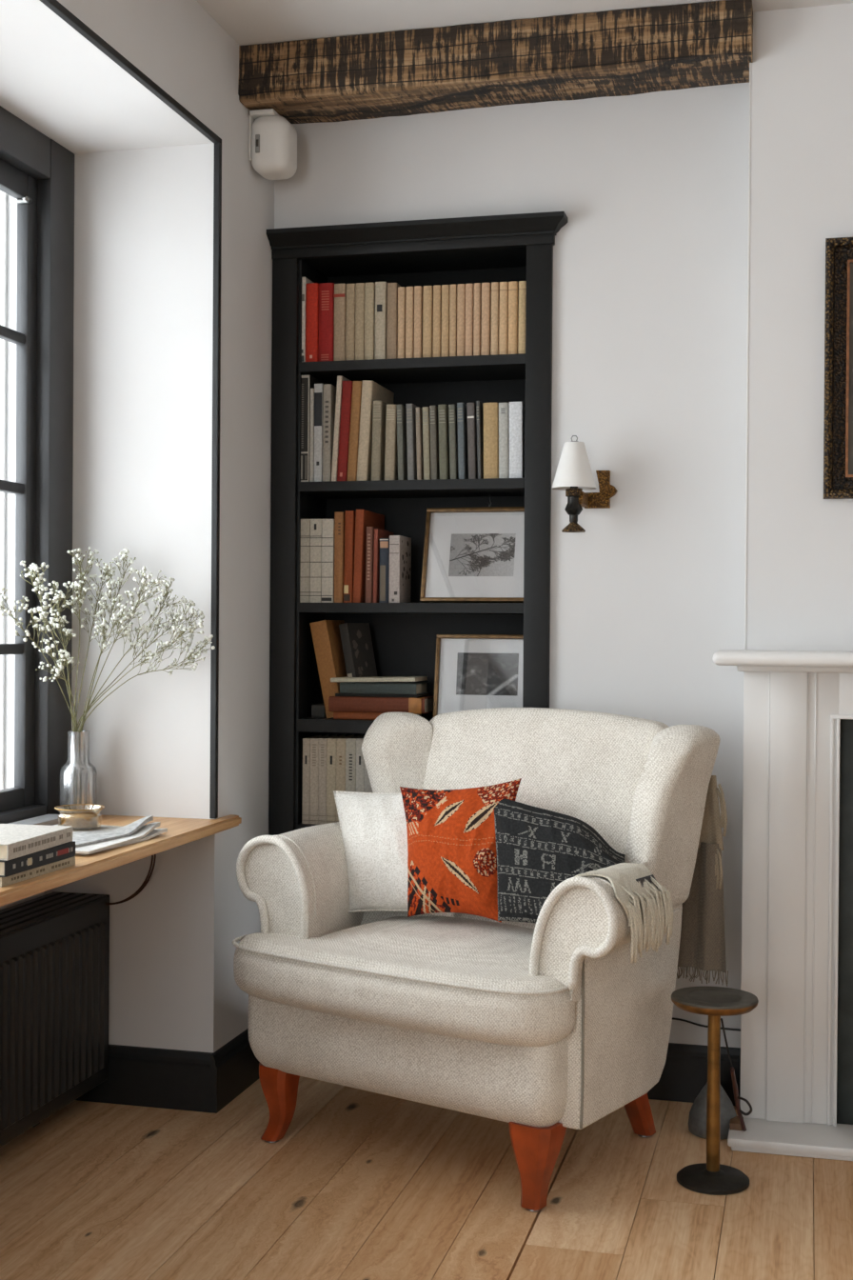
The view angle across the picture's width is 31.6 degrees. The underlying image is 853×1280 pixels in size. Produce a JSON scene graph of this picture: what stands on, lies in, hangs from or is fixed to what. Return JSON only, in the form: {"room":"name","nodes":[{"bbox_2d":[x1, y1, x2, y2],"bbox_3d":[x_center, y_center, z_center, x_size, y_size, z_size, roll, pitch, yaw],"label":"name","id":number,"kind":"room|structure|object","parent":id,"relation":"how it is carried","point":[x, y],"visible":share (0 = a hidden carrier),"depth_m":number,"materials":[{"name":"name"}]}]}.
{"room":"living room","nodes":[
{"label":"living room","id":0,"kind":"room"},
{"bbox_2d":[0,0,274,1052],"bbox_3d":[-1.645,-0.165,1.086,0.875,2.690,6.500,1,0,14],"label":"wall","id":1,"kind":"structure","parent":0,"point":[143,301],"depth_m":3.79,"materials":[{"name":"paint"}]},
{"bbox_2d":[0,105,74,823],"bbox_3d":[-1.237,-0.393,2.993,0.245,1.675,1.800,1,0,14],"label":"window","id":2,"kind":"structure","parent":1,"relation":"in","point":[36,170],"depth_m":3.72,"materials":[{"name":"grey paint"}]},
{"bbox_2d":[0,813,241,906],"bbox_3d":[-0.957,0.460,2.927,0.505,0.026,2.000,1,0,14],"label":"window sill","id":3,"kind":"structure","parent":1,"relation":"attached to","point":[180,831],"depth_m":3.25,"materials":[{"name":"brown wood"}]},
{"bbox_2d":[0,856,75,887],"bbox_3d":[-0.818,0.440,2.899,0.171,0.018,0.270,1,0,16],"label":"book","id":4,"kind":"object","parent":3,"relation":"on","point":[69,862],"visible":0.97,"depth_m":2.87,"materials":[{"name":"paper"}]},
{"bbox_2d":[0,840,75,877],"bbox_3d":[-0.814,0.415,2.896,0.171,0.029,0.270,1,0,14],"label":"book","id":5,"kind":"object","parent":4,"relation":"on","point":[30,861],"visible":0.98,"depth_m":2.86,"materials":[{"name":"paper"}]},
{"bbox_2d":[0,823,72,860],"bbox_3d":[-0.815,0.385,2.894,0.171,0.029,0.262,1,0,13],"label":"book","id":6,"kind":"object","parent":5,"relation":"on","point":[16,840],"visible":1,"depth_m":2.89,"materials":[{"name":"paper"}]},
{"bbox_2d":[13,832,70,852],"bbox_3d":[-0.732,0.385,2.879,0.002,0.008,0.230,1,0,13],"label":"print","id":7,"kind":"object","parent":6,"relation":"on","point":[44,841],"depth_m":2.87},
{"bbox_2d":[13,846,73,868],"bbox_3d":[-0.731,0.415,2.882,0.002,0.008,0.232,1,0,14],"label":"print","id":8,"kind":"object","parent":5,"relation":"on","point":[52,854],"depth_m":2.88,"materials":[{"name":"black paper"}]},
{"bbox_2d":[11,860,69,880],"bbox_3d":[-0.735,0.440,2.880,0.002,0.005,0.213,1,0,16],"label":"print","id":9,"kind":"object","parent":4,"relation":"on","point":[59,865],"depth_m":2.88},
{"bbox_2d":[60,730,97,814],"bbox_3d":[-0.861,0.334,3.732,0.089,0.217,0.089,1,0,14],"label":"vase","id":10,"kind":"object","parent":3,"relation":"on","point":[72,748],"visible":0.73,"depth_m":3.71,"materials":[{"name":"clear glass"}]},
{"bbox_2d":[0,587,81,779],"bbox_3d":[-0.910,0.155,3.552,0.104,0.548,0.392,1,0,14],"label":"flower sprig","id":11,"kind":"object","parent":10,"relation":"in","point":[9,611],"visible":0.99,"depth_m":3.47,"materials":[{"name":"white plant"}]},
{"bbox_2d":[20,560,76,796],"bbox_3d":[-0.895,0.122,3.612,0.105,0.615,0.265,1,0,14],"label":"flower sprig","id":12,"kind":"object","parent":10,"relation":"in","point":[32,567],"visible":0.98,"depth_m":3.54,"materials":[{"name":"white plant"}]},
{"bbox_2d":[35,637,81,806],"bbox_3d":[-0.887,0.211,3.653,0.097,0.436,0.175,0,0,-3],"label":"flower sprig","id":13,"kind":"object","parent":10,"relation":"in","point":[59,670],"visible":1,"depth_m":3.62,"materials":[{"name":"white plant"}]},
{"bbox_2d":[40,580,81,808],"bbox_3d":[-0.890,0.142,3.675,0.098,0.572,0.127,0,0,-9],"label":"flower sprig","id":14,"kind":"object","parent":10,"relation":"in","point":[60,620],"visible":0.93,"depth_m":3.65,"materials":[{"name":"white plant"}]},
{"bbox_2d":[61,546,99,813],"bbox_3d":[-0.854,0.100,3.723,0.074,0.658,0.066,1,0,14],"label":"flower sprig","id":15,"kind":"object","parent":10,"relation":"in","point":[90,562],"visible":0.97,"depth_m":3.72,"materials":[{"name":"white plant"}]},
{"bbox_2d":[73,558,116,813],"bbox_3d":[-0.821,0.112,3.749,0.105,0.633,0.058,0,0,-3],"label":"flower sprig","id":16,"kind":"object","parent":10,"relation":"in","point":[94,575],"visible":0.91,"depth_m":3.74,"materials":[{"name":"white plant"}]},
{"bbox_2d":[66,547,136,814],"bbox_3d":[-0.795,0.101,3.724,0.173,0.657,0.063,1,0,14],"label":"flower sprig","id":17,"kind":"object","parent":10,"relation":"in","point":[121,582],"visible":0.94,"depth_m":3.71,"materials":[{"name":"white plant"}]},
{"bbox_2d":[75,589,131,814],"bbox_3d":[-0.789,0.154,3.649,0.200,0.551,0.066,1,0,28],"label":"flower sprig","id":18,"kind":"object","parent":10,"relation":"in","point":[104,646],"visible":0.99,"depth_m":3.63,"materials":[{"name":"white plant"}]},
{"bbox_2d":[81,565,166,731],"bbox_3d":[-0.756,0.127,3.638,0.297,0.607,0.088,1,0,33],"label":"flower sprig","id":19,"kind":"object","parent":10,"relation":"in","point":[158,581],"visible":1,"depth_m":3.59,"materials":[{"name":"white plant"}]},
{"bbox_2d":[73,577,187,798],"bbox_3d":[-0.731,0.138,3.698,0.306,0.583,0.084,1,0,14],"label":"flower sprig","id":20,"kind":"object","parent":10,"relation":"in","point":[168,585],"visible":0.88,"depth_m":3.67,"materials":[{"name":"white plant"}]},
{"bbox_2d":[73,599,204,814],"bbox_3d":[-0.711,0.165,3.725,0.324,0.530,0.096,1,0,14],"label":"flower sprig","id":21,"kind":"object","parent":10,"relation":"in","point":[178,611],"visible":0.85,"depth_m":3.71,"materials":[{"name":"white plant"}]},
{"bbox_2d":[75,605,204,799],"bbox_3d":[-0.703,0.174,3.644,0.372,0.513,0.086,1,0,14],"label":"flower sprig","id":22,"kind":"object","parent":10,"relation":"in","point":[182,631],"visible":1,"depth_m":3.61,"materials":[{"name":"white plant"}]},
{"bbox_2d":[76,627,215,790],"bbox_3d":[-0.694,0.200,3.673,0.365,0.461,0.080,1,0,14],"label":"flower sprig","id":23,"kind":"object","parent":10,"relation":"in","point":[192,652],"visible":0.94,"depth_m":3.65,"materials":[{"name":"white plant"}]},
{"bbox_2d":[53,815,153,847],"bbox_3d":[-0.797,0.416,3.322,0.235,0.035,0.340,1,0,23],"label":"newspaper","id":24,"kind":"object","parent":3,"relation":"on","point":[82,836],"visible":0.35,"depth_m":3.36,"materials":[{"name":"white paper"}]},
{"bbox_2d":[75,821,159,854],"bbox_3d":[-0.765,0.427,3.309,0.235,0.025,0.340,1,0,15],"label":"newspaper","id":25,"kind":"object","parent":24,"relation":"on","point":[144,830],"visible":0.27,"depth_m":3.26,"materials":[{"name":"white paper"}]},
{"bbox_2d":[40,0,221,819],"bbox_3d":[-0.744,-0.395,2.869,0.016,1.685,1.824,1,0,14],"label":"trim","id":26,"kind":"structure","parent":1,"relation":"attached to","point":[54,6],"depth_m":3.73,"materials":[{"name":"black paint"}]},
{"bbox_2d":[75,1044,212,1112],"bbox_3d":[-0.757,1.095,3.801,0.465,0.145,0.018,1,0,14],"label":"baseboard","id":27,"kind":"structure","parent":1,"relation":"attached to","point":[141,1076],"depth_m":3.77,"materials":[{"name":"black paint"}]},
{"bbox_2d":[209,1028,259,1113],"bbox_3d":[-0.476,1.096,3.935,0.018,0.145,0.416,1,0,14],"label":"baseboard","id":28,"kind":"structure","parent":1,"relation":"attached to","point":[234,1067],"depth_m":3.83,"materials":[{"name":"black paint"}]},
{"bbox_2d":[248,108,297,179],"bbox_3d":[-0.401,-1.296,3.960,0.105,0.158,0.126,1,0,14],"label":"alarm box","id":29,"kind":"object","parent":1,"relation":"attached to","point":[272,139],"visible":1,"depth_m":3.91,"materials":[{"name":"white plastic"}]},
{"bbox_2d":[0,1076,852,1279],"bbox_3d":[0.726,1.232,0.467,5.900,0.060,6.750,1,0,14],"label":"floor","id":30,"kind":"structure","parent":0,"point":[359,1184],"depth_m":3.17,"materials":[{"name":"brown wood"}]},
{"bbox_2d":[0,891,109,1147],"bbox_3d":[-1.095,0.908,3.008,0.196,0.526,1.693,1,0,14],"label":"radiator","id":31,"kind":"object","parent":30,"relation":"on","point":[54,946],"visible":1,"depth_m":3.53,"materials":[{"name":"black metal"}]},
{"bbox_2d":[0,891,106,936],"bbox_3d":[-1.084,0.651,3.004,0.148,0.012,1.685,1,0,14],"label":"grille","id":32,"kind":"object","parent":31,"relation":"attached to","point":[36,916],"depth_m":3.59,"materials":[{"name":"black metal"}]},
{"bbox_2d":[266,211,567,835],"bbox_3d":[-0.009,0.035,4.121,0.807,2.272,0.316,1,0,14],"label":"bookcase","id":33,"kind":"object","parent":30,"relation":"on","point":[505,248],"visible":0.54,"depth_m":4.10,"materials":[{"name":"black paint"}]},
{"bbox_2d":[300,519,310,602],"bbox_3d":[-0.315,-0.216,4.189,0.033,0.228,0.161,1,0,14],"label":"book","id":34,"kind":"object","parent":33,"relation":"in","point":[305,573],"visible":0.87,"depth_m":4.11,"materials":[{"name":"paper"}]},
{"bbox_2d":[301,734,321,823],"bbox_3d":[-0.309,0.384,4.191,0.021,0.233,0.161,1,0,14],"label":"book","id":35,"kind":"object","parent":33,"relation":"in","point":[306,741],"visible":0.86,"depth_m":4.11,"materials":[{"name":"paper"}]},
{"bbox_2d":[305,282,319,361],"bbox_3d":[-0.294,-0.862,4.180,0.034,0.217,0.161,1,0,14],"label":"book","id":36,"kind":"object","parent":33,"relation":"in","point":[312,289],"visible":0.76,"depth_m":4.10,"materials":[{"name":"paper"}]},
{"bbox_2d":[300,375,325,481],"bbox_3d":[-0.317,-0.575,4.188,0.036,0.292,0.161,1,0,14],"label":"book","id":37,"kind":"object","parent":33,"relation":"in","point":[308,381],"visible":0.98,"depth_m":4.11,"materials":[{"name":"paper"}]},
{"bbox_2d":[309,519,321,602],"bbox_3d":[-0.282,-0.216,4.181,0.032,0.227,0.161,1,0,14],"label":"book","id":38,"kind":"object","parent":33,"relation":"in","point":[315,586],"visible":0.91,"depth_m":4.10,"materials":[{"name":"paper"}]},
{"bbox_2d":[314,383,323,481],"bbox_3d":[-0.276,-0.563,4.177,0.023,0.267,0.161,1,0,14],"label":"book","id":39,"kind":"object","parent":33,"relation":"in","point":[318,388],"visible":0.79,"depth_m":4.10,"materials":[{"name":"paper"}]},
{"bbox_2d":[309,734,328,824],"bbox_3d":[-0.287,0.384,4.185,0.024,0.233,0.161,1,0,14],"label":"book","id":40,"kind":"object","parent":33,"relation":"in","point":[314,742],"visible":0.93,"depth_m":4.11,"materials":[{"name":"paper"}]},
{"bbox_2d":[318,282,334,361],"bbox_3d":[-0.255,-0.861,4.171,0.042,0.215,0.161,1,0,14],"label":"book","id":41,"kind":"object","parent":33,"relation":"in","point":[326,290],"visible":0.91,"depth_m":4.09,"materials":[{"name":"paper"}]},
{"bbox_2d":[318,734,337,824],"bbox_3d":[-0.264,0.384,4.179,0.022,0.234,0.161,1,0,14],"label":"book","id":42,"kind":"object","parent":33,"relation":"in","point":[322,813],"visible":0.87,"depth_m":4.10,"materials":[{"name":"paper"}]},
{"bbox_2d":[321,519,334,602],"bbox_3d":[-0.249,-0.215,4.173,0.032,0.227,0.161,1,0,14],"label":"book","id":43,"kind":"object","parent":33,"relation":"in","point":[328,525],"visible":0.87,"depth_m":4.09,"materials":[{"name":"paper"}]},
{"bbox_2d":[309,620,347,718],"bbox_3d":[-0.254,0.079,4.207,0.098,0.269,0.170,1,0,14],"label":"book","id":44,"kind":"object","parent":33,"relation":"in","point":[326,634],"visible":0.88,"depth_m":4.13,"materials":[{"name":"paper"}]},
{"bbox_2d":[322,383,337,481],"bbox_3d":[-0.252,-0.561,4.171,0.022,0.265,0.161,1,0,14],"label":"book","id":45,"kind":"object","parent":33,"relation":"in","point":[329,390],"visible":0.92,"depth_m":4.09,"materials":[{"name":"paper"}]},
{"bbox_2d":[326,734,344,823],"bbox_3d":[-0.239,0.384,4.173,0.026,0.235,0.161,1,0,14],"label":"book","id":46,"kind":"object","parent":33,"relation":"in","point":[330,742],"visible":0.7,"depth_m":4.10,"materials":[{"name":"paper"}]},
{"bbox_2d":[334,511,345,602],"bbox_3d":[-0.220,-0.224,4.165,0.025,0.246,0.161,1,0,14],"label":"book","id":47,"kind":"object","parent":33,"relation":"in","point":[339,516],"visible":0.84,"depth_m":4.09,"materials":[{"name":"paper"}]},
{"bbox_2d":[333,283,346,360],"bbox_3d":[-0.217,-0.858,4.161,0.032,0.212,0.161,1,0,14],"label":"book","id":48,"kind":"object","parent":33,"relation":"in","point":[340,290],"visible":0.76,"depth_m":4.08,"materials":[{"name":"paper"}]},
{"bbox_2d":[337,380,353,480],"bbox_3d":[-0.204,-0.565,4.159,0.042,0.273,0.161,1,0,14],"label":"book","id":49,"kind":"object","parent":33,"relation":"in","point":[347,391],"visible":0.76,"depth_m":4.08,"materials":[{"name":"paper"}]},
{"bbox_2d":[343,510,356,602],"bbox_3d":[-0.192,-0.226,4.158,0.024,0.249,0.161,1,1,14],"label":"book","id":50,"kind":"object","parent":33,"relation":"in","point":[350,521],"visible":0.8,"depth_m":4.08,"materials":[{"name":"paper"}]},
{"bbox_2d":[345,283,355,359],"bbox_3d":[-0.188,-0.857,4.154,0.025,0.210,0.160,1,0,14],"label":"book","id":51,"kind":"object","parent":33,"relation":"in","point":[350,288],"visible":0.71,"depth_m":4.08,"materials":[{"name":"paper"}]},
{"bbox_2d":[346,380,362,480],"bbox_3d":[-0.177,-0.564,4.153,0.040,0.272,0.160,1,0,14],"label":"book","id":52,"kind":"object","parent":33,"relation":"in","point":[356,398],"visible":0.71,"depth_m":4.08,"materials":[{"name":"paper"}]},
{"bbox_2d":[355,282,364,359],"bbox_3d":[-0.162,-0.857,4.147,0.025,0.210,0.160,1,0,14],"label":"book","id":53,"kind":"object","parent":33,"relation":"in","point":[359,287],"visible":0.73,"depth_m":4.07,"materials":[{"name":"paper"}]},
{"bbox_2d":[352,509,384,602],"bbox_3d":[-0.160,-0.227,4.176,0.023,0.251,0.210,2,1,14],"label":"book","id":54,"kind":"object","parent":33,"relation":"in","point":[364,518],"visible":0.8,"depth_m":4.08,"materials":[{"name":"paper"}]},
{"bbox_2d":[364,282,375,359],"bbox_3d":[-0.136,-0.857,4.141,0.025,0.210,0.160,1,0,14],"label":"book","id":55,"kind":"object","parent":33,"relation":"in","point":[370,288],"visible":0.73,"depth_m":4.06,"materials":[{"name":"paper"}]},
{"bbox_2d":[356,380,394,480],"bbox_3d":[-0.141,-0.564,4.175,0.044,0.273,0.220,1,0,14],"label":"book","id":56,"kind":"object","parent":33,"relation":"in","point":[371,391],"visible":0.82,"depth_m":4.07,"materials":[{"name":"paper"}]},
{"bbox_2d":[333,711,421,719],"bbox_3d":[-0.132,0.205,4.156,0.214,0.020,0.150,1,0,14],"label":"book","id":57,"kind":"object","parent":33,"relation":"in","point":[336,714],"visible":0.49,"depth_m":4.09,"materials":[{"name":"paper"}]},
{"bbox_2d":[328,696,434,714],"bbox_3d":[-0.117,0.175,4.136,0.269,0.042,0.151,1,0,14],"label":"book","id":58,"kind":"object","parent":57,"relation":"on","point":[351,704],"visible":0.83,"depth_m":4.07,"materials":[{"name":"paper"}]},
{"bbox_2d":[335,692,430,698],"bbox_3d":[-0.119,0.149,4.147,0.230,0.008,0.150,1,0,14],"label":"book","id":59,"kind":"object","parent":58,"relation":"on","point":[336,694],"visible":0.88,"depth_m":4.08,"materials":[{"name":"paper"}]},
{"bbox_2d":[340,681,428,694],"bbox_3d":[-0.114,0.130,4.130,0.213,0.030,0.140,1,0,14],"label":"book","id":60,"kind":"object","parent":59,"relation":"on","point":[370,688],"visible":0.95,"depth_m":4.07,"materials":[{"name":"paper"}]},
{"bbox_2d":[330,676,427,681],"bbox_3d":[-0.129,0.107,4.128,0.237,0.012,0.140,-1,0,14],"label":"book","id":61,"kind":"object","parent":60,"relation":"on","point":[368,678],"visible":1,"depth_m":4.07,"materials":[{"name":"paper"}]},
{"bbox_2d":[339,622,377,677],"bbox_3d":[-0.187,0.049,4.193,0.065,0.192,0.111,1,0,31],"label":"book","id":62,"kind":"object","parent":61,"relation":"on","point":[355,637],"visible":0.77,"depth_m":4.17,"materials":[{"name":"paper"}]},
{"bbox_2d":[352,629,368,677],"bbox_3d":[-0.176,0.048,4.184,0.001,0.157,0.083,-13,-6,31],"label":"print","id":63,"kind":"object","parent":62,"relation":"attached to","point":[359,634],"depth_m":4.17},
{"bbox_2d":[371,400,388,480],"bbox_3d":[-0.116,-0.536,4.137,0.025,0.216,0.161,2,1,14],"label":"book","id":64,"kind":"object","parent":33,"relation":"in","point":[379,415],"visible":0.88,"depth_m":4.06,"materials":[{"name":"paper"}]},
{"bbox_2d":[374,281,387,359],"bbox_3d":[-0.106,-0.857,4.133,0.031,0.211,0.161,1,0,14],"label":"book","id":65,"kind":"object","parent":33,"relation":"in","point":[381,288],"visible":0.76,"depth_m":4.06,"materials":[{"name":"paper"}]},
{"bbox_2d":[384,404,398,479],"bbox_3d":[-0.079,-0.530,4.128,0.028,0.205,0.161,2,1,14],"label":"book","id":66,"kind":"object","parent":33,"relation":"in","point":[391,450],"visible":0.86,"depth_m":4.05,"materials":[{"name":"paper"}]},
{"bbox_2d":[386,282,400,359],"bbox_3d":[-0.074,-0.854,4.125,0.027,0.206,0.160,1,0,14],"label":"book","id":67,"kind":"object","parent":33,"relation":"in","point":[392,288],"visible":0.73,"depth_m":4.05,"materials":[{"name":"paper"}]},
{"bbox_2d":[389,535,411,602],"bbox_3d":[-0.072,-0.191,4.107,0.029,0.181,0.121,1,0,14],"label":"book","id":68,"kind":"object","parent":33,"relation":"in","point":[400,547],"visible":0.98,"depth_m":4.05,"materials":[{"name":"paper"}]},
{"bbox_2d":[397,404,407,479],"bbox_3d":[-0.052,-0.529,4.121,0.016,0.204,0.161,-1,0,14],"label":"book","id":69,"kind":"object","parent":33,"relation":"in","point":[402,447],"visible":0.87,"depth_m":4.05,"materials":[{"name":"paper"}]},
{"bbox_2d":[406,403,418,479],"bbox_3d":[-0.025,-0.530,4.114,0.017,0.206,0.161,-1,0,14],"label":"book","id":70,"kind":"object","parent":33,"relation":"in","point":[410,408],"visible":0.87,"depth_m":4.04,"materials":[{"name":"paper"}]},
{"bbox_2d":[422,285,433,357],"bbox_3d":[0.017,-0.847,4.087,0.025,0.194,0.130,1,0,14],"label":"book","id":71,"kind":"object","parent":33,"relation":"in","point":[428,295],"visible":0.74,"depth_m":4.02,"materials":[{"name":"paper"}]},
{"bbox_2d":[438,404,450,479],"bbox_3d":[0.062,-0.526,4.092,0.022,0.200,0.161,-1,0,14],"label":"book","id":72,"kind":"object","parent":33,"relation":"in","point":[443,410],"visible":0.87,"depth_m":4.01,"materials":[{"name":"paper"}]},
{"bbox_2d":[448,404,459,479],"bbox_3d":[0.088,-0.526,4.085,0.017,0.200,0.161,-1,0,14],"label":"book","id":73,"kind":"object","parent":33,"relation":"in","point":[452,409],"visible":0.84,"depth_m":4.01,"materials":[{"name":"paper"}]},
{"bbox_2d":[457,402,468,479],"bbox_3d":[0.110,-0.528,4.080,0.017,0.204,0.161,-1,0,14],"label":"book","id":74,"kind":"object","parent":33,"relation":"in","point":[462,412],"visible":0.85,"depth_m":4.00,"materials":[{"name":"paper"}]},
{"bbox_2d":[420,506,524,602],"bbox_3d":[0.149,-0.228,4.035,0.320,0.258,0.086,1,0,14],"label":"framed print","id":75,"kind":"object","parent":33,"relation":"in","point":[471,554],"visible":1,"depth_m":4.04,"materials":[{"name":"white paper"}]},
{"bbox_2d":[448,533,516,576],"bbox_3d":[0.148,-0.228,4.039,0.177,0.120,0.001,1,-14,14],"label":"artwork","id":76,"kind":"object","parent":75,"relation":"attached to","point":[471,554],"depth_m":4.04},
{"bbox_2d":[466,402,478,479],"bbox_3d":[0.137,-0.527,4.073,0.020,0.203,0.161,-1,0,14],"label":"book","id":77,"kind":"object","parent":33,"relation":"in","point":[471,410],"visible":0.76,"depth_m":4.00,"materials":[{"name":"paper"}]},
{"bbox_2d":[433,634,523,717],"bbox_3d":[0.170,0.102,4.036,0.300,0.232,0.056,1,0,14],"label":"framed print","id":78,"kind":"object","parent":33,"relation":"in","point":[473,671],"visible":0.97,"depth_m":4.05,"materials":[{"name":"white paper"}]},
{"bbox_2d":[456,652,519,695],"bbox_3d":[0.163,0.091,4.043,0.168,0.114,0.001,1,-9,14],"label":"artwork","id":79,"kind":"object","parent":78,"relation":"attached to","point":[478,673],"depth_m":4.04},
{"bbox_2d":[480,282,491,355],"bbox_3d":[0.171,-0.846,4.048,0.022,0.194,0.130,1,0,14],"label":"book","id":80,"kind":"object","parent":33,"relation":"in","point":[486,344],"visible":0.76,"depth_m":3.99,"materials":[{"name":"paper"}]},
{"bbox_2d":[483,402,499,478],"bbox_3d":[0.188,-0.526,4.061,0.040,0.202,0.160,0,0,14],"label":"book","id":81,"kind":"object","parent":33,"relation":"in","point":[490,410],"visible":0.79,"depth_m":3.98,"materials":[{"name":"paper"}]},
{"bbox_2d":[499,281,508,354],"bbox_3d":[0.217,-0.846,4.035,0.022,0.194,0.131,1,0,14],"label":"book","id":82,"kind":"object","parent":33,"relation":"in","point":[504,286],"visible":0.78,"depth_m":3.97,"materials":[{"name":"paper"}]},
{"bbox_2d":[499,402,509,478],"bbox_3d":[0.221,-0.525,4.052,0.025,0.200,0.161,0,0,14],"label":"book","id":83,"kind":"object","parent":33,"relation":"in","point":[504,408],"visible":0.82,"depth_m":3.98,"materials":[{"name":"paper"}]},
{"bbox_2d":[508,280,519,354],"bbox_3d":[0.242,-0.845,4.029,0.025,0.194,0.131,1,0,14],"label":"book","id":84,"kind":"object","parent":33,"relation":"in","point":[513,287],"visible":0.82,"depth_m":3.97,"materials":[{"name":"paper"}]},
{"bbox_2d":[509,401,525,478],"bbox_3d":[0.254,-0.525,4.044,0.035,0.202,0.160,0,0,14],"label":"book","id":85,"kind":"object","parent":33,"relation":"in","point":[517,410],"visible":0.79,"depth_m":3.97,"materials":[{"name":"paper"}]},
{"bbox_2d":[231,707,720,1211],"bbox_3d":[0.075,0.673,3.498,1.056,1.006,0.736,1,0,35],"label":"armchair","id":86,"kind":"object","parent":30,"relation":"on","point":[548,1027],"visible":0.81,"depth_m":3.36,"materials":[{"name":"beige fabric"}]},
{"bbox_2d":[333,788,458,917],"bbox_3d":[-0.087,0.514,3.708,0.411,0.308,0.157,1,0,34],"label":"throw cushion","id":87,"kind":"object","parent":86,"relation":"on","point":[372,825],"visible":0.57,"depth_m":3.67,"materials":[{"name":"beige fabric"}]},
{"bbox_2d":[233,916,575,1046],"bbox_3d":[0.025,0.747,3.462,0.878,0.155,0.610,1,0,35],"label":"seat cushion","id":88,"kind":"object","parent":86,"relation":"on","point":[476,981],"depth_m":3.24,"materials":[{"name":"beige fabric"}]},
{"bbox_2d":[400,778,521,922],"bbox_3d":[0.054,0.488,3.564,0.335,0.335,0.144,1,0,31],"label":"throw cushion","id":89,"kind":"object","parent":86,"relation":"on","point":[452,855],"visible":0.89,"depth_m":3.51,"materials":[{"name":"fabric"}]},
{"bbox_2d":[494,798,625,923],"bbox_3d":[0.284,0.499,3.382,0.393,0.276,0.154,1,0,33],"label":"throw cushion","id":90,"kind":"object","parent":86,"relation":"on","point":[538,850],"visible":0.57,"depth_m":3.35,"materials":[{"name":"fabric"}]},
{"bbox_2d":[574,862,673,963],"bbox_3d":[0.387,0.566,3.173,0.198,0.180,0.209,1,0,35],"label":"throw","id":91,"kind":"object","parent":86,"relation":"on","point":[635,888],"visible":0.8,"depth_m":3.12,"materials":[{"name":"beige fabric"}]},
{"bbox_2d":[676,775,728,986],"bbox_3d":[0.650,0.564,3.571,0.152,0.490,0.052,1,0,35],"label":"throw","id":92,"kind":"object","parent":86,"relation":"hanging from","point":[703,932],"visible":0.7,"depth_m":3.56,"materials":[{"name":"beige fabric"}]},
{"bbox_2d":[688,1081,737,1139],"bbox_3d":[0.686,1.097,3.613,0.118,0.165,0.118,1,0,14],"label":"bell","id":93,"kind":"object","parent":30,"relation":"on","point":[697,1118],"visible":0.42,"depth_m":3.58,"materials":[{"name":"grey metal"}]},
{"bbox_2d":[671,986,759,1195],"bbox_3d":[0.625,0.978,3.287,0.188,0.406,0.188,1,0,14],"label":"pedestal table","id":94,"kind":"object","parent":30,"relation":"on","point":[710,1177],"visible":1,"depth_m":3.27,"materials":[{"name":"grey metal"}]},
{"bbox_2d":[713,649,852,1126],"bbox_3d":[1.416,0.608,3.402,1.514,1.156,0.255,1,0,14],"label":"fireplace","id":95,"kind":"object","parent":30,"relation":"on","point":[797,890],"visible":0.98,"depth_m":3.59,"materials":[{"name":"white paint"}]},
{"bbox_2d":[713,649,852,667],"bbox_3d":[1.414,0.048,3.374,1.514,0.034,0.205,1,0,14],"label":"mantel shelf","id":96,"kind":"object","parent":95,"relation":"attached to","point":[741,658],"depth_m":3.43,"materials":[{"name":"white paint"}]},
{"bbox_2d":[727,1115,852,1160],"bbox_3d":[1.449,1.171,3.383,1.512,0.032,0.179,1,0,14],"label":"hearth","id":97,"kind":"object","parent":30,"relation":"on","point":[824,1141],"visible":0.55,"depth_m":3.48,"materials":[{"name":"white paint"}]},
{"bbox_2d":[274,82,749,1047],"bbox_3d":[1.529,-0.211,3.790,5.900,2.790,0.300,1,0,14],"label":"wall","id":98,"kind":"structure","parent":0,"point":[650,282],"depth_m":3.88,"materials":[{"name":"paint"}]},
{"bbox_2d":[551,435,618,532],"bbox_3d":[0.397,-0.395,3.846,0.113,0.244,0.195,1,1,36],"label":"wall sconce","id":99,"kind":"object","parent":98,"relation":"attached to","point":[573,475],"visible":1,"depth_m":3.80,"materials":[{"name":"fabric"}]},
{"bbox_2d":[647,1042,740,1106],"bbox_3d":[0.560,1.104,3.880,0.501,0.145,0.018,1,0,14],"label":"baseboard","id":100,"kind":"structure","parent":98,"relation":"attached to","point":[684,1075],"depth_m":3.84,"materials":[{"name":"black paint"}]},
{"bbox_2d":[196,0,852,45],"bbox_3d":[0.765,-1.548,0.520,6.000,0.120,7.000,1,0,14],"label":"ceiling","id":101,"kind":"structure","parent":0,"point":[249,22],"depth_m":3.65,"materials":[{"name":"paint"}]},
{"bbox_2d":[238,0,753,123],"bbox_3d":[0.174,-1.442,3.830,1.282,0.144,0.273,1,0,14],"label":"ceiling beam","id":102,"kind":"structure","parent":101,"relation":"attached to","point":[630,51],"depth_m":3.73,"materials":[{"name":"brown wood"}]},
{"bbox_2d":[744,2,852,1064],"bbox_3d":[1.591,-0.159,3.526,1.649,2.690,0.180,1,0,14],"label":"wall","id":103,"kind":"structure","parent":0,"point":[800,592],"depth_m":3.61,"materials":[{"name":"paint"}]},
{"bbox_2d":[744,62,751,648],"bbox_3d":[0.775,-0.744,3.639,0.005,1.532,0.006,1,0,14],"label":"trim","id":104,"kind":"structure","parent":103,"relation":"attached to","point":[750,131],"depth_m":3.64,"materials":[{"name":"white paint"}]},
{"bbox_2d":[823,237,852,499],"bbox_3d":[1.185,-0.640,3.515,0.500,0.613,0.035,1,0,14],"label":"framed picture","id":105,"kind":"object","parent":103,"relation":"attached to","point":[838,415],"visible":1,"depth_m":3.57,"materials":[{"name":"brown wood"}]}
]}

